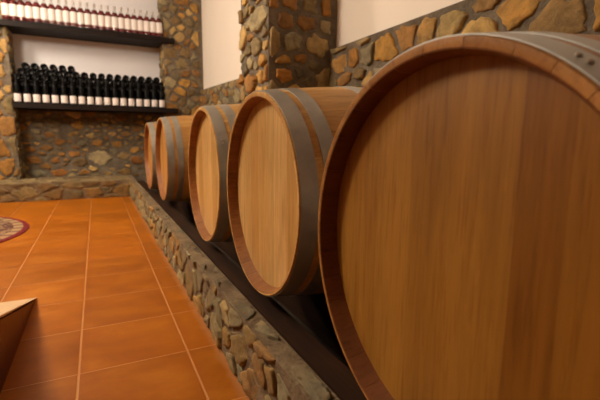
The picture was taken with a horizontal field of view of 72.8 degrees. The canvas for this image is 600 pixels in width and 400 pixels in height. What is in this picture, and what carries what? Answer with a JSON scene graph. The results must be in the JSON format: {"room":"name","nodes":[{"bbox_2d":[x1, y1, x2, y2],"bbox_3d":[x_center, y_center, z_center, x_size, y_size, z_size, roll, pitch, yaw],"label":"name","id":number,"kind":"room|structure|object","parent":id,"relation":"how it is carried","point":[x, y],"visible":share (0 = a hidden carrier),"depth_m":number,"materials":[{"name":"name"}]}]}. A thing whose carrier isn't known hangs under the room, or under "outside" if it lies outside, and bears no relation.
{"room":"wine cellar","nodes":[
{"label":"wine cellar","id":0,"kind":"room"},
{"bbox_2d":[0,0,203,183],"bbox_3d":[-3.205,-1.438,4.793,4.052,2.752,0.487,-4,10,-26],"label":"wall","id":1,"kind":"structure","parent":0,"point":[33,143],"depth_m":5.22,"materials":[{"name":"stone"}]},
{"bbox_2d":[0,19,174,47],"bbox_3d":[-2.581,-1.999,4.932,1.995,0.060,0.415,-4,10,-26],"label":"wooden shelf","id":2,"kind":"object","parent":1,"relation":"attached to","point":[15,27],"visible":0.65,"depth_m":4.84,"materials":[{"name":"brown wood"}]},
{"bbox_2d":[1,0,9,19],"bbox_3d":[-3.209,-2.110,4.428,0.076,0.300,0.076,-4,10,-26],"label":"wine bottle","id":3,"kind":"object","parent":2,"relation":"on","point":[4,3],"visible":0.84,"depth_m":4.41,"materials":[{"name":"clear glass"}]},
{"bbox_2d":[9,0,17,20],"bbox_3d":[-3.144,-2.115,4.460,0.076,0.300,0.076,-4,10,-26],"label":"wine bottle","id":4,"kind":"object","parent":2,"relation":"on","point":[12,3],"visible":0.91,"depth_m":4.44,"materials":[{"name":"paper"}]},
{"bbox_2d":[17,0,25,21],"bbox_3d":[-3.079,-2.119,4.492,0.076,0.300,0.076,-4,10,-26],"label":"wine bottle","id":5,"kind":"object","parent":2,"relation":"on","point":[20,4],"visible":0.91,"depth_m":4.47,"materials":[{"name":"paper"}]},
{"bbox_2d":[25,0,33,22],"bbox_3d":[-3.014,-2.123,4.524,0.076,0.300,0.076,-4,10,-26],"label":"wine bottle","id":6,"kind":"object","parent":2,"relation":"on","point":[28,5],"visible":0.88,"depth_m":4.50,"materials":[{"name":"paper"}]},
{"bbox_2d":[33,0,41,23],"bbox_3d":[-2.949,-2.128,4.556,0.076,0.300,0.076,-4,10,-26],"label":"wine bottle","id":7,"kind":"object","parent":2,"relation":"on","point":[36,6],"visible":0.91,"depth_m":4.53,"materials":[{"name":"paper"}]},
{"bbox_2d":[40,0,48,23],"bbox_3d":[-2.884,-2.132,4.588,0.076,0.300,0.076,-4,10,-26],"label":"wine bottle","id":8,"kind":"object","parent":2,"relation":"on","point":[43,7],"visible":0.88,"depth_m":4.57,"materials":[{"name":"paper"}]},
{"bbox_2d":[48,0,55,24],"bbox_3d":[-2.819,-2.136,4.620,0.076,0.300,0.076,-4,10,-26],"label":"wine bottle","id":9,"kind":"object","parent":2,"relation":"on","point":[51,8],"visible":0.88,"depth_m":4.60,"materials":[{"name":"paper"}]},
{"bbox_2d":[55,0,63,25],"bbox_3d":[-2.754,-2.140,4.652,0.076,0.300,0.076,-4,10,-26],"label":"wine bottle","id":10,"kind":"object","parent":2,"relation":"on","point":[58,9],"visible":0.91,"depth_m":4.63,"materials":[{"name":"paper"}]},
{"bbox_2d":[63,0,70,26],"bbox_3d":[-2.689,-2.145,4.684,0.076,0.300,0.076,-4,10,-26],"label":"wine bottle","id":11,"kind":"object","parent":2,"relation":"on","point":[66,11],"visible":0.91,"depth_m":4.66,"materials":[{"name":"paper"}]},
{"bbox_2d":[70,1,77,27],"bbox_3d":[-2.624,-2.149,4.715,0.076,0.300,0.076,-4,10,-26],"label":"wine bottle","id":12,"kind":"object","parent":2,"relation":"on","point":[73,12],"visible":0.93,"depth_m":4.69,"materials":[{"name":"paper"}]},
{"bbox_2d":[77,2,84,27],"bbox_3d":[-2.559,-2.153,4.747,0.076,0.300,0.076,-4,10,-26],"label":"wine bottle","id":13,"kind":"object","parent":2,"relation":"on","point":[80,12],"visible":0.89,"depth_m":4.72,"materials":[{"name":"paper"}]},
{"bbox_2d":[84,3,91,28],"bbox_3d":[-2.494,-2.158,4.779,0.076,0.300,0.076,-4,10,-26],"label":"wine bottle","id":14,"kind":"object","parent":2,"relation":"on","point":[87,13],"visible":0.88,"depth_m":4.75,"materials":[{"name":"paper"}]},
{"bbox_2d":[91,3,98,29],"bbox_3d":[-2.429,-2.162,4.811,0.076,0.300,0.076,-4,10,-26],"label":"wine bottle","id":15,"kind":"object","parent":2,"relation":"on","point":[94,14],"visible":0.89,"depth_m":4.79,"materials":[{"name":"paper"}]},
{"bbox_2d":[98,4,105,30],"bbox_3d":[-2.364,-2.166,4.843,0.076,0.300,0.076,-4,10,-26],"label":"wine bottle","id":16,"kind":"object","parent":2,"relation":"on","point":[101,16],"visible":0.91,"depth_m":4.82,"materials":[{"name":"paper"}]},
{"bbox_2d":[105,5,111,30],"bbox_3d":[-2.299,-2.171,4.875,0.076,0.300,0.076,-4,10,-26],"label":"wine bottle","id":17,"kind":"object","parent":2,"relation":"on","point":[108,20],"visible":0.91,"depth_m":4.85,"materials":[{"name":"paper"}]},
{"bbox_2d":[111,6,118,31],"bbox_3d":[-2.235,-2.175,4.907,0.076,0.300,0.076,-4,10,-26],"label":"wine bottle","id":18,"kind":"object","parent":2,"relation":"on","point":[115,28],"visible":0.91,"depth_m":4.88,"materials":[{"name":"paper"}]},
{"bbox_2d":[118,7,124,32],"bbox_3d":[-2.170,-2.179,4.939,0.076,0.300,0.076,-4,10,-26],"label":"wine bottle","id":19,"kind":"object","parent":2,"relation":"on","point":[121,20],"visible":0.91,"depth_m":4.92,"materials":[{"name":"paper"}]},
{"bbox_2d":[124,8,131,33],"bbox_3d":[-2.105,-2.183,4.971,0.076,0.300,0.076,-4,10,-26],"label":"wine bottle","id":20,"kind":"object","parent":2,"relation":"on","point":[127,17],"visible":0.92,"depth_m":4.95,"materials":[{"name":"paper"}]},
{"bbox_2d":[131,9,137,33],"bbox_3d":[-2.040,-2.188,5.003,0.076,0.300,0.076,-4,10,-26],"label":"wine bottle","id":21,"kind":"object","parent":2,"relation":"on","point":[134,25],"visible":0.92,"depth_m":4.98,"materials":[{"name":"paper"}]},
{"bbox_2d":[137,10,143,34],"bbox_3d":[-1.975,-2.192,5.035,0.076,0.300,0.076,-4,10,-26],"label":"wine bottle","id":22,"kind":"object","parent":2,"relation":"on","point":[140,21],"visible":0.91,"depth_m":5.01,"materials":[{"name":"paper"}]},
{"bbox_2d":[143,11,149,35],"bbox_3d":[-1.910,-2.196,5.067,0.076,0.300,0.076,-4,10,-26],"label":"wine bottle","id":23,"kind":"object","parent":2,"relation":"on","point":[146,19],"visible":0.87,"depth_m":5.04,"materials":[{"name":"paper"}]},
{"bbox_2d":[150,12,155,35],"bbox_3d":[-1.845,-2.200,5.098,0.076,0.300,0.076,-4,10,-26],"label":"wine bottle","id":24,"kind":"object","parent":2,"relation":"on","point":[152,19],"visible":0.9,"depth_m":5.07,"materials":[{"name":"paper"}]},
{"bbox_2d":[156,12,161,36],"bbox_3d":[-1.780,-2.205,5.130,0.076,0.300,0.076,-4,10,-26],"label":"wine bottle","id":25,"kind":"object","parent":2,"relation":"on","point":[158,20],"visible":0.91,"depth_m":5.11,"materials":[{"name":"paper"}]},
{"bbox_2d":[13,102,177,113],"bbox_3d":[-2.490,-1.143,5.111,1.795,0.060,0.415,-4,10,-26],"label":"wooden shelf","id":26,"kind":"object","parent":1,"relation":"attached to","point":[18,105],"visible":0.9,"depth_m":4.93,"materials":[{"name":"brown wood"}]},
{"bbox_2d":[13,75,21,101],"bbox_3d":[-3.196,-1.253,4.590,0.070,0.302,0.070,-4,10,-26],"label":"wine bottle","id":27,"kind":"object","parent":26,"relation":"on","point":[16,85],"visible":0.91,"depth_m":4.57,"materials":[{"name":"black glass"}]},
{"bbox_2d":[23,76,30,102],"bbox_3d":[-3.114,-1.258,4.630,0.070,0.302,0.070,-4,10,-26],"label":"wine bottle","id":28,"kind":"object","parent":26,"relation":"on","point":[26,87],"visible":0.96,"depth_m":4.61,"materials":[{"name":"black glass"}]},
{"bbox_2d":[32,76,40,102],"bbox_3d":[-3.031,-1.264,4.671,0.070,0.302,0.070,-4,10,-26],"label":"wine bottle","id":29,"kind":"object","parent":26,"relation":"on","point":[35,86],"visible":0.92,"depth_m":4.65,"materials":[{"name":"black glass"}]},
{"bbox_2d":[42,77,49,102],"bbox_3d":[-2.949,-1.269,4.711,0.070,0.302,0.070,-4,10,-26],"label":"wine bottle","id":30,"kind":"object","parent":26,"relation":"on","point":[45,88],"visible":0.88,"depth_m":4.69,"materials":[{"name":"black glass"}]},
{"bbox_2d":[51,77,58,103],"bbox_3d":[-2.866,-1.275,4.752,0.070,0.302,0.070,-4,10,-26],"label":"wine bottle","id":31,"kind":"object","parent":26,"relation":"on","point":[54,88],"visible":0.93,"depth_m":4.73,"materials":[{"name":"black glass"}]},
{"bbox_2d":[60,78,67,103],"bbox_3d":[-2.784,-1.280,4.792,0.070,0.302,0.070,-4,10,-26],"label":"wine bottle","id":32,"kind":"object","parent":26,"relation":"on","point":[63,89],"visible":0.84,"depth_m":4.77,"materials":[{"name":"black glass"}]},
{"bbox_2d":[69,79,76,104],"bbox_3d":[-2.702,-1.286,4.833,0.070,0.302,0.070,-4,10,-26],"label":"wine bottle","id":33,"kind":"object","parent":26,"relation":"on","point":[72,89],"visible":0.91,"depth_m":4.81,"materials":[{"name":"black glass"}]},
{"bbox_2d":[78,79,85,104],"bbox_3d":[-2.619,-1.291,4.873,0.070,0.302,0.070,-4,10,-26],"label":"wine bottle","id":34,"kind":"object","parent":26,"relation":"on","point":[81,92],"visible":0.91,"depth_m":4.85,"materials":[{"name":"black glass"}]},
{"bbox_2d":[87,80,93,104],"bbox_3d":[-2.537,-1.296,4.914,0.070,0.302,0.070,-4,10,-26],"label":"wine bottle","id":35,"kind":"object","parent":26,"relation":"on","point":[90,99],"visible":0.89,"depth_m":4.89,"materials":[{"name":"black glass"}]},
{"bbox_2d":[95,80,101,105],"bbox_3d":[-2.454,-1.302,4.954,0.070,0.302,0.070,-4,10,-26],"label":"wine bottle","id":36,"kind":"object","parent":26,"relation":"on","point":[98,92],"visible":0.92,"depth_m":4.93,"materials":[{"name":"black glass"}]},
{"bbox_2d":[104,81,110,105],"bbox_3d":[-2.372,-1.307,4.995,0.070,0.302,0.070,-4,10,-26],"label":"wine bottle","id":37,"kind":"object","parent":26,"relation":"on","point":[107,102],"visible":0.94,"depth_m":4.97,"materials":[{"name":"black glass"}]},
{"bbox_2d":[112,81,118,105],"bbox_3d":[-2.290,-1.313,5.035,0.070,0.302,0.070,-4,10,-26],"label":"wine bottle","id":38,"kind":"object","parent":26,"relation":"on","point":[115,101],"visible":0.92,"depth_m":5.01,"materials":[{"name":"black glass"}]},
{"bbox_2d":[120,82,126,105],"bbox_3d":[-2.207,-1.318,5.076,0.070,0.302,0.070,-4,10,-26],"label":"wine bottle","id":39,"kind":"object","parent":26,"relation":"on","point":[123,100],"visible":0.88,"depth_m":5.05,"materials":[{"name":"black glass"}]},
{"bbox_2d":[128,82,134,106],"bbox_3d":[-2.125,-1.323,5.116,0.070,0.302,0.070,-4,10,-26],"label":"wine bottle","id":40,"kind":"object","parent":26,"relation":"on","point":[131,102],"visible":0.94,"depth_m":5.09,"materials":[{"name":"black glass"}]},
{"bbox_2d":[136,83,141,106],"bbox_3d":[-2.043,-1.329,5.157,0.070,0.302,0.070,-4,10,-26],"label":"wine bottle","id":41,"kind":"object","parent":26,"relation":"on","point":[138,90],"visible":0.93,"depth_m":5.14,"materials":[{"name":"black glass"}]},
{"bbox_2d":[144,83,149,106],"bbox_3d":[-1.960,-1.334,5.197,0.070,0.302,0.070,-4,10,-26],"label":"wine bottle","id":42,"kind":"object","parent":26,"relation":"on","point":[146,91],"visible":0.91,"depth_m":5.17,"materials":[{"name":"black glass"}]},
{"bbox_2d":[151,84,157,107],"bbox_3d":[-1.878,-1.340,5.238,0.070,0.302,0.070,-4,10,-26],"label":"wine bottle","id":43,"kind":"object","parent":26,"relation":"on","point":[153,92],"visible":0.97,"depth_m":5.21,"materials":[{"name":"black glass"}]},
{"bbox_2d":[159,84,164,107],"bbox_3d":[-1.796,-1.345,5.278,0.070,0.302,0.070,-4,10,-26],"label":"wine bottle","id":44,"kind":"object","parent":26,"relation":"on","point":[161,92],"visible":0.92,"depth_m":5.26,"materials":[{"name":"black glass"}]},
{"bbox_3d":[-3.199,-1.174,4.816,0.078,0.078,0.297,-4,10,-26],"label":"wine bottle","id":45,"kind":"object","parent":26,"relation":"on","visible":0},
{"bbox_3d":[-3.157,-1.239,4.826,0.078,0.078,0.297,-4,10,-26],"label":"wine bottle","id":46,"kind":"object","parent":45,"relation":"on","visible":0},
{"bbox_3d":[-3.116,-1.304,4.837,0.078,0.078,0.297,-4,10,-26],"label":"wine bottle","id":47,"kind":"object","parent":46,"relation":"on","visible":0},
{"bbox_2d":[37,80,42,88],"bbox_3d":[-3.074,-1.370,4.848,0.078,0.078,0.297,-4,10,-26],"label":"wine bottle","id":48,"kind":"object","parent":47,"relation":"on","point":[40,82],"visible":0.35,"depth_m":4.72,"materials":[{"name":"black glass"}]},
{"bbox_2d":[41,75,49,81],"bbox_3d":[-3.032,-1.435,4.859,0.078,0.078,0.297,-4,10,-26],"label":"wine bottle","id":49,"kind":"object","parent":48,"relation":"on","point":[42,76],"visible":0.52,"depth_m":4.73,"materials":[{"name":"black glass"}]},
{"bbox_2d":[45,70,53,77],"bbox_3d":[-2.991,-1.501,4.870,0.078,0.078,0.297,-4,10,-26],"label":"wine bottle","id":50,"kind":"object","parent":49,"relation":"on","point":[49,73],"visible":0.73,"depth_m":4.75,"materials":[{"name":"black glass"}]},
{"bbox_2d":[49,64,57,72],"bbox_3d":[-2.949,-1.566,4.880,0.078,0.078,0.297,-4,10,-26],"label":"wine bottle","id":51,"kind":"object","parent":50,"relation":"on","point":[53,68],"visible":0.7,"depth_m":4.75,"materials":[{"name":"black glass"}]},
{"bbox_3d":[-3.281,-1.168,4.775,0.078,0.078,0.297,-4,10,-26],"label":"wine bottle","id":52,"kind":"object","parent":26,"relation":"on","visible":0},
{"bbox_3d":[-3.240,-1.234,4.786,0.078,0.078,0.297,-4,10,-26],"label":"wine bottle","id":53,"kind":"object","parent":52,"relation":"on","visible":0},
{"bbox_3d":[-3.280,-1.294,4.756,0.078,0.078,0.297,-4,10,-26],"label":"wine bottle","id":54,"kind":"object","parent":53,"relation":"on","visible":0},
{"bbox_2d":[18,79,23,86],"bbox_3d":[-3.239,-1.359,4.767,0.078,0.078,0.297,-4,10,-26],"label":"wine bottle","id":55,"kind":"object","parent":54,"relation":"on","point":[21,81],"visible":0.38,"depth_m":4.64,"materials":[{"name":"black glass"}]},
{"bbox_2d":[12,73,22,79],"bbox_3d":[-3.279,-1.419,4.737,0.078,0.078,0.297,-4,10,-26],"label":"wine bottle","id":56,"kind":"object","parent":55,"relation":"on","point":[19,77],"visible":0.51,"depth_m":4.62,"materials":[{"name":"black glass"}]},
{"bbox_2d":[17,68,26,75],"bbox_3d":[-3.238,-1.484,4.748,0.078,0.078,0.297,-4,10,-26],"label":"wine bottle","id":57,"kind":"object","parent":56,"relation":"on","point":[20,71],"visible":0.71,"depth_m":4.62,"materials":[{"name":"black glass"}]},
{"bbox_2d":[21,62,30,70],"bbox_3d":[-3.196,-1.550,4.759,0.078,0.078,0.297,-4,10,-26],"label":"wine bottle","id":58,"kind":"object","parent":57,"relation":"on","point":[24,65],"visible":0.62,"depth_m":4.64,"materials":[{"name":"black glass"}]},
{"bbox_2d":[22,74,31,81],"bbox_3d":[-3.197,-1.424,4.778,0.078,0.078,0.297,-4,10,-26],"label":"wine bottle","id":59,"kind":"object","parent":55,"relation":"on","point":[23,75],"visible":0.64,"depth_m":4.66,"materials":[{"name":"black glass"}]},
{"bbox_2d":[26,68,35,76],"bbox_3d":[-3.155,-1.490,4.789,0.078,0.078,0.297,-4,10,-26],"label":"wine bottle","id":60,"kind":"object","parent":59,"relation":"on","point":[30,72],"visible":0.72,"depth_m":4.67,"materials":[{"name":"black glass"}]},
{"bbox_2d":[31,63,39,71],"bbox_3d":[-3.114,-1.555,4.800,0.078,0.078,0.297,-4,10,-26],"label":"wine bottle","id":61,"kind":"object","parent":60,"relation":"on","point":[34,66],"visible":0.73,"depth_m":4.68,"materials":[{"name":"black glass"}]},
{"bbox_3d":[-3.198,-1.299,4.797,0.078,0.078,0.297,-4,10,-26],"label":"wine bottle","id":62,"kind":"object","parent":53,"relation":"on","visible":0},
{"bbox_3d":[-3.156,-1.364,4.808,0.078,0.078,0.297,-4,10,-26],"label":"wine bottle","id":63,"kind":"object","parent":62,"relation":"on","visible":0},
{"bbox_2d":[32,74,40,80],"bbox_3d":[-3.115,-1.430,4.818,0.078,0.078,0.297,-4,10,-26],"label":"wine bottle","id":64,"kind":"object","parent":63,"relation":"on","point":[37,76],"visible":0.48,"depth_m":4.70,"materials":[{"name":"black glass"}]},
{"bbox_2d":[36,69,44,77],"bbox_3d":[-3.073,-1.495,4.829,0.078,0.078,0.297,-4,10,-26],"label":"wine bottle","id":65,"kind":"object","parent":64,"relation":"on","point":[39,72],"visible":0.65,"depth_m":4.71,"materials":[{"name":"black glass"}]},
{"bbox_2d":[40,64,48,71],"bbox_3d":[-3.031,-1.561,4.840,0.078,0.078,0.297,-4,10,-26],"label":"wine bottle","id":66,"kind":"object","parent":65,"relation":"on","point":[44,67],"visible":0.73,"depth_m":4.72,"materials":[{"name":"black glass"}]},
{"bbox_3d":[-3.034,-1.184,4.897,0.078,0.078,0.297,-4,10,-26],"label":"wine bottle","id":67,"kind":"object","parent":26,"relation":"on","visible":0},
{"bbox_3d":[-2.993,-1.250,4.907,0.078,0.078,0.297,-4,10,-26],"label":"wine bottle","id":68,"kind":"object","parent":67,"relation":"on","visible":0},
{"bbox_3d":[-2.951,-1.315,4.918,0.078,0.078,0.297,-4,10,-26],"label":"wine bottle","id":69,"kind":"object","parent":68,"relation":"on","visible":0},
{"bbox_3d":[-2.909,-1.381,4.929,0.078,0.078,0.297,-4,10,-26],"label":"wine bottle","id":70,"kind":"object","parent":69,"relation":"on","visible":0},
{"bbox_2d":[59,76,67,82],"bbox_3d":[-2.868,-1.446,4.940,0.078,0.078,0.297,-4,10,-26],"label":"wine bottle","id":71,"kind":"object","parent":70,"relation":"on","point":[65,78],"visible":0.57,"depth_m":4.82,"materials":[{"name":"black glass"}]},
{"bbox_2d":[63,71,71,78],"bbox_3d":[-2.826,-1.512,4.951,0.078,0.078,0.297,-4,10,-26],"label":"wine bottle","id":72,"kind":"object","parent":71,"relation":"on","point":[67,74],"visible":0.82,"depth_m":4.83,"materials":[{"name":"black glass"}]},
{"bbox_2d":[67,66,75,73],"bbox_3d":[-2.784,-1.577,4.961,0.078,0.078,0.297,-4,10,-26],"label":"wine bottle","id":73,"kind":"object","parent":72,"relation":"on","point":[71,69],"visible":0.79,"depth_m":4.84,"materials":[{"name":"black glass"}]},
{"bbox_3d":[-3.117,-1.179,4.856,0.078,0.078,0.297,-4,10,-26],"label":"wine bottle","id":74,"kind":"object","parent":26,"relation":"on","visible":0},
{"bbox_3d":[-3.075,-1.244,4.867,0.078,0.078,0.297,-4,10,-26],"label":"wine bottle","id":75,"kind":"object","parent":74,"relation":"on","visible":0},
{"bbox_3d":[-3.033,-1.310,4.878,0.078,0.078,0.297,-4,10,-26],"label":"wine bottle","id":76,"kind":"object","parent":75,"relation":"on","visible":0},
{"bbox_3d":[-2.992,-1.375,4.889,0.078,0.078,0.297,-4,10,-26],"label":"wine bottle","id":77,"kind":"object","parent":76,"relation":"on","visible":0},
{"bbox_3d":[-2.950,-1.441,4.899,0.078,0.078,0.297,-4,10,-26],"label":"wine bottle","id":78,"kind":"object","parent":77,"relation":"on","visible":0},
{"bbox_2d":[54,70,62,78],"bbox_3d":[-2.908,-1.506,4.910,0.078,0.078,0.297,-4,10,-26],"label":"wine bottle","id":79,"kind":"object","parent":78,"relation":"on","point":[58,74],"visible":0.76,"depth_m":4.79,"materials":[{"name":"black glass"}]},
{"bbox_2d":[59,65,66,73],"bbox_3d":[-2.866,-1.572,4.921,0.078,0.078,0.297,-4,10,-26],"label":"wine bottle","id":80,"kind":"object","parent":79,"relation":"on","point":[62,68],"visible":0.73,"depth_m":4.80,"materials":[{"name":"black glass"}]},
{"bbox_3d":[-2.952,-1.190,4.937,0.078,0.078,0.297,-4,10,-26],"label":"wine bottle","id":81,"kind":"object","parent":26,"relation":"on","visible":0},
{"bbox_3d":[-2.910,-1.255,4.948,0.078,0.078,0.297,-4,10,-26],"label":"wine bottle","id":82,"kind":"object","parent":81,"relation":"on","visible":0},
{"bbox_3d":[-2.869,-1.321,4.959,0.078,0.078,0.297,-4,10,-26],"label":"wine bottle","id":83,"kind":"object","parent":82,"relation":"on","visible":0},
{"bbox_3d":[-2.827,-1.386,4.970,0.078,0.078,0.297,-4,10,-26],"label":"wine bottle","id":84,"kind":"object","parent":83,"relation":"on","visible":0},
{"bbox_2d":[68,77,75,83],"bbox_3d":[-2.785,-1.452,4.980,0.078,0.078,0.297,-4,10,-26],"label":"wine bottle","id":85,"kind":"object","parent":84,"relation":"on","point":[73,78],"visible":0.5,"depth_m":4.86,"materials":[{"name":"black glass"}]},
{"bbox_2d":[72,72,79,79],"bbox_3d":[-2.744,-1.517,4.991,0.078,0.078,0.297,-4,10,-26],"label":"wine bottle","id":86,"kind":"object","parent":85,"relation":"on","point":[76,75],"visible":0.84,"depth_m":4.87,"materials":[{"name":"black glass"}]},
{"bbox_3d":[-2.870,-1.195,4.978,0.078,0.078,0.297,-4,10,-26],"label":"wine bottle","id":87,"kind":"object","parent":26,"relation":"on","visible":0},
{"bbox_3d":[-2.828,-1.261,4.988,0.078,0.078,0.297,-4,10,-26],"label":"wine bottle","id":88,"kind":"object","parent":87,"relation":"on","visible":0},
{"bbox_3d":[-2.786,-1.326,4.999,0.078,0.078,0.297,-4,10,-26],"label":"wine bottle","id":89,"kind":"object","parent":88,"relation":"on","visible":0},
{"bbox_3d":[-2.744,-1.392,5.010,0.078,0.078,0.297,-4,10,-26],"label":"wine bottle","id":90,"kind":"object","parent":89,"relation":"on","visible":0},
{"bbox_3d":[-2.703,-1.457,5.021,0.078,0.078,0.297,-4,10,-26],"label":"wine bottle","id":91,"kind":"object","parent":90,"relation":"on","visible":0},
{"bbox_2d":[81,72,88,80],"bbox_3d":[-2.661,-1.522,5.032,0.078,0.078,0.297,-4,10,-26],"label":"wine bottle","id":92,"kind":"object","parent":91,"relation":"on","point":[84,75],"visible":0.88,"depth_m":4.91,"materials":[{"name":"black glass"}]},
{"bbox_3d":[-2.705,-1.206,5.059,0.078,0.078,0.297,-4,10,-26],"label":"wine bottle","id":93,"kind":"object","parent":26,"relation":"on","visible":0},
{"bbox_3d":[-2.663,-1.272,5.069,0.078,0.078,0.297,-4,10,-26],"label":"wine bottle","id":94,"kind":"object","parent":93,"relation":"on","visible":0},
{"bbox_3d":[-2.621,-1.337,5.080,0.078,0.078,0.297,-4,10,-26],"label":"wine bottle","id":95,"kind":"object","parent":94,"relation":"on","visible":0},
{"bbox_3d":[-2.580,-1.402,5.091,0.078,0.078,0.297,-4,10,-26],"label":"wine bottle","id":96,"kind":"object","parent":95,"relation":"on","visible":0},
{"bbox_3d":[-2.538,-1.468,5.102,0.078,0.078,0.297,-4,10,-26],"label":"wine bottle","id":97,"kind":"object","parent":96,"relation":"on","visible":0},
{"bbox_2d":[98,73,104,81],"bbox_3d":[-2.496,-1.533,5.113,0.078,0.078,0.297,-4,10,-26],"label":"wine bottle","id":98,"kind":"object","parent":97,"relation":"on","point":[101,76],"visible":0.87,"depth_m":4.99,"materials":[{"name":"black glass"}]},
{"bbox_2d":[0,196,250,399],"bbox_3d":[-1.543,0.452,1.837,4.200,0.080,7.900,-4,10,-26],"label":"floor","id":99,"kind":"structure","parent":0,"point":[110,318],"depth_m":1.62,"materials":[{"name":"tile"}]},
{"bbox_2d":[0,217,28,242],"bbox_3d":[-2.827,0.267,2.700,1.720,0.008,1.720,-4,10,-26],"label":"round rug","id":100,"kind":"object","parent":99,"relation":"on","point":[10,228],"visible":1,"depth_m":3.08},
{"bbox_2d":[0,298,35,393],"bbox_3d":[-1.322,0.365,0.988,1.000,0.347,1.203,-4,10,-26],"label":"table","id":101,"kind":"object","parent":99,"relation":"on","point":[14,315],"visible":1,"depth_m":1.29,"materials":[{"name":"brown wood"}]},
{"bbox_2d":[0,174,135,202],"bbox_3d":[-3.511,-0.118,4.516,3.100,0.223,0.810,-4,10,-26],"label":"stone curb","id":102,"kind":"object","parent":99,"relation":"on","point":[27,189],"visible":0.98,"depth_m":4.57,"materials":[{"name":"brown stone"}]},
{"bbox_2d":[128,176,339,399],"bbox_3d":[-0.683,0.254,2.215,0.074,0.222,6.860,-4,10,-26],"label":"stone curb","id":103,"kind":"object","parent":99,"relation":"on","point":[266,366],"visible":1,"depth_m":1.20,"materials":[{"name":"stone"}]},
{"bbox_2d":[153,189,350,369],"bbox_3d":[-0.237,0.302,2.435,0.915,0.060,6.840,-4,10,-26],"label":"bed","id":104,"kind":"object","parent":99,"relation":"on","point":[319,339],"depth_m":1.43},
{"bbox_2d":[156,189,346,361],"bbox_3d":[-0.320,0.245,2.137,0.083,0.142,6.002,-4,10,-26],"label":"rail","id":105,"kind":"object","parent":104,"relation":"on","point":[312,310],"visible":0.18,"depth_m":1.36,"materials":[{"name":"black"}]},
{"bbox_2d":[144,122,158,189],"bbox_3d":[-0.970,-0.415,3.800,0.850,0.644,0.644,-4,10,-26],"label":"wine barrel","id":106,"kind":"object","parent":105,"relation":"on","point":[150,127],"visible":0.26,"depth_m":3.63,"materials":[{"name":"brown wood"}]},
{"bbox_2d":[155,115,193,201],"bbox_3d":[-0.608,-0.313,3.076,0.850,0.644,0.644,-4,10,-26],"label":"wine barrel","id":107,"kind":"object","parent":105,"relation":"on","point":[172,132],"visible":0.36,"depth_m":2.73,"materials":[{"name":"brown wood"}]},
{"bbox_2d":[188,104,240,241],"bbox_3d":[-0.050,-0.134,1.965,0.850,0.644,0.644,-4,10,-26],"label":"wine barrel","id":108,"kind":"object","parent":105,"relation":"on","point":[211,126],"visible":0.3,"depth_m":1.75,"materials":[{"name":"brown wood"}]},
{"bbox_2d":[227,86,362,296],"bbox_3d":[0.251,-0.041,1.366,0.850,0.644,0.644,-4,10,-26],"label":"wine barrel","id":109,"kind":"object","parent":105,"relation":"on","point":[281,139],"visible":0.42,"depth_m":1.10,"materials":[{"name":"brown wood"}]},
{"bbox_2d":[318,31,599,399],"bbox_3d":[0.544,0.062,0.739,0.850,0.644,0.644,-4,10,-26],"label":"wine barrel","id":110,"kind":"object","parent":105,"relation":"on","point":[459,206],"visible":1,"depth_m":0.51,"materials":[{"name":"brown wood"}]},
{"bbox_2d":[137,181,366,399],"bbox_3d":[-0.508,0.258,2.044,0.082,0.144,6.001,-4,10,-26],"label":"rail","id":111,"kind":"object","parent":104,"relation":"on","point":[337,376],"visible":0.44,"depth_m":1.09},
{"bbox_2d":[238,0,336,101],"bbox_3d":[-0.093,-1.075,2.556,0.489,2.750,0.507,-4,10,-26],"label":"stone pier","id":112,"kind":"object","parent":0,"point":[283,43],"visible":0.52,"depth_m":2.38,"materials":[{"name":"brown stone"}]},
{"bbox_2d":[201,0,462,88],"bbox_3d":[0.303,-1.037,2.589,0.255,2.830,8.000,-4,10,-26],"label":"wall","id":113,"kind":"structure","parent":0,"point":[356,19],"depth_m":4.03,"materials":[{"name":"beige paint"}]},
{"bbox_2d":[200,0,599,106],"bbox_3d":[0.138,-0.373,2.644,0.080,1.339,6.662,-4,10,-26],"label":"dado","id":114,"kind":"object","parent":113,"relation":"attached to","point":[354,63],"visible":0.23,"depth_m":1.62,"materials":[{"name":"stone"}]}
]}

